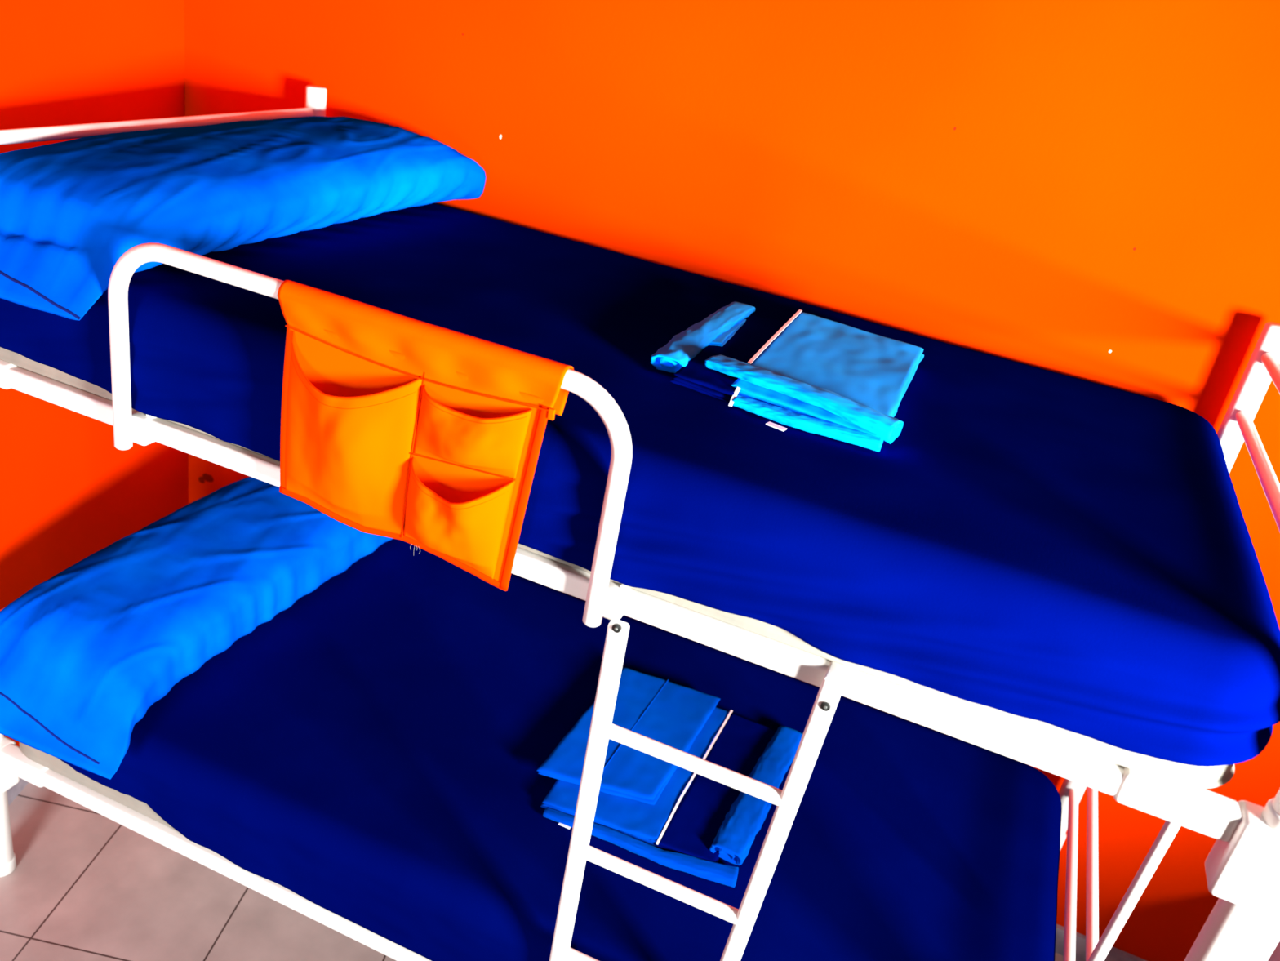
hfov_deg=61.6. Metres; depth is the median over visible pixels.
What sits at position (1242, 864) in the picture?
bunk bed
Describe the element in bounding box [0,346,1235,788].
mattress
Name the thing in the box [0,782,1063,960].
floor
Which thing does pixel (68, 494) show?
wall
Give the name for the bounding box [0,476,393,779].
pillow
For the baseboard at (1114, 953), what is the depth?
2.49 m
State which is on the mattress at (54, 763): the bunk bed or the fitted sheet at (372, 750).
the fitted sheet at (372, 750)
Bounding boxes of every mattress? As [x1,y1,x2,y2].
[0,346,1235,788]
[19,742,178,831]
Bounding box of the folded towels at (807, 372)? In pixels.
[650,302,924,452]
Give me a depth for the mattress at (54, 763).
2.02 m
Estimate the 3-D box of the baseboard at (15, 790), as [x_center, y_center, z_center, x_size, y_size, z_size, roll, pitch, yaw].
[-1.416,0.793,2.132,0.012,0.074,2.300,11,25,0]
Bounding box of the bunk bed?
[0,84,1279,960]
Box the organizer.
[277,280,573,591]
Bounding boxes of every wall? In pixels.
[0,0,188,746]
[184,0,1279,960]
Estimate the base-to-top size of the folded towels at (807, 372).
0.044 m
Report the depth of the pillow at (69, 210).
1.71 m
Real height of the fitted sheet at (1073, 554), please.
0.175 m
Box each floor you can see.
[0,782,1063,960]
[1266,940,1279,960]
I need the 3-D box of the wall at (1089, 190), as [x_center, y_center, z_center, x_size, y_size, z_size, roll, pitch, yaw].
[1.036,-0.223,2.036,5.000,2.800,0.100,18,26,15]
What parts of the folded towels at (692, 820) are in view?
blue panel, navy panel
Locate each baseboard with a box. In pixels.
[7,777,28,805]
[1055,924,1146,960]
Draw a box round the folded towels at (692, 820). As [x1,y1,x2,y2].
[536,666,802,887]
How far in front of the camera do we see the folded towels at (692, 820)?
2.01 m
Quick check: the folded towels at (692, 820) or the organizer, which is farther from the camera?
the folded towels at (692, 820)
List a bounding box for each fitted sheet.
[0,203,1279,766]
[58,538,1062,960]
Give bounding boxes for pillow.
[0,115,485,320]
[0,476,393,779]
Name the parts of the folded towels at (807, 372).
navy panel, blue panel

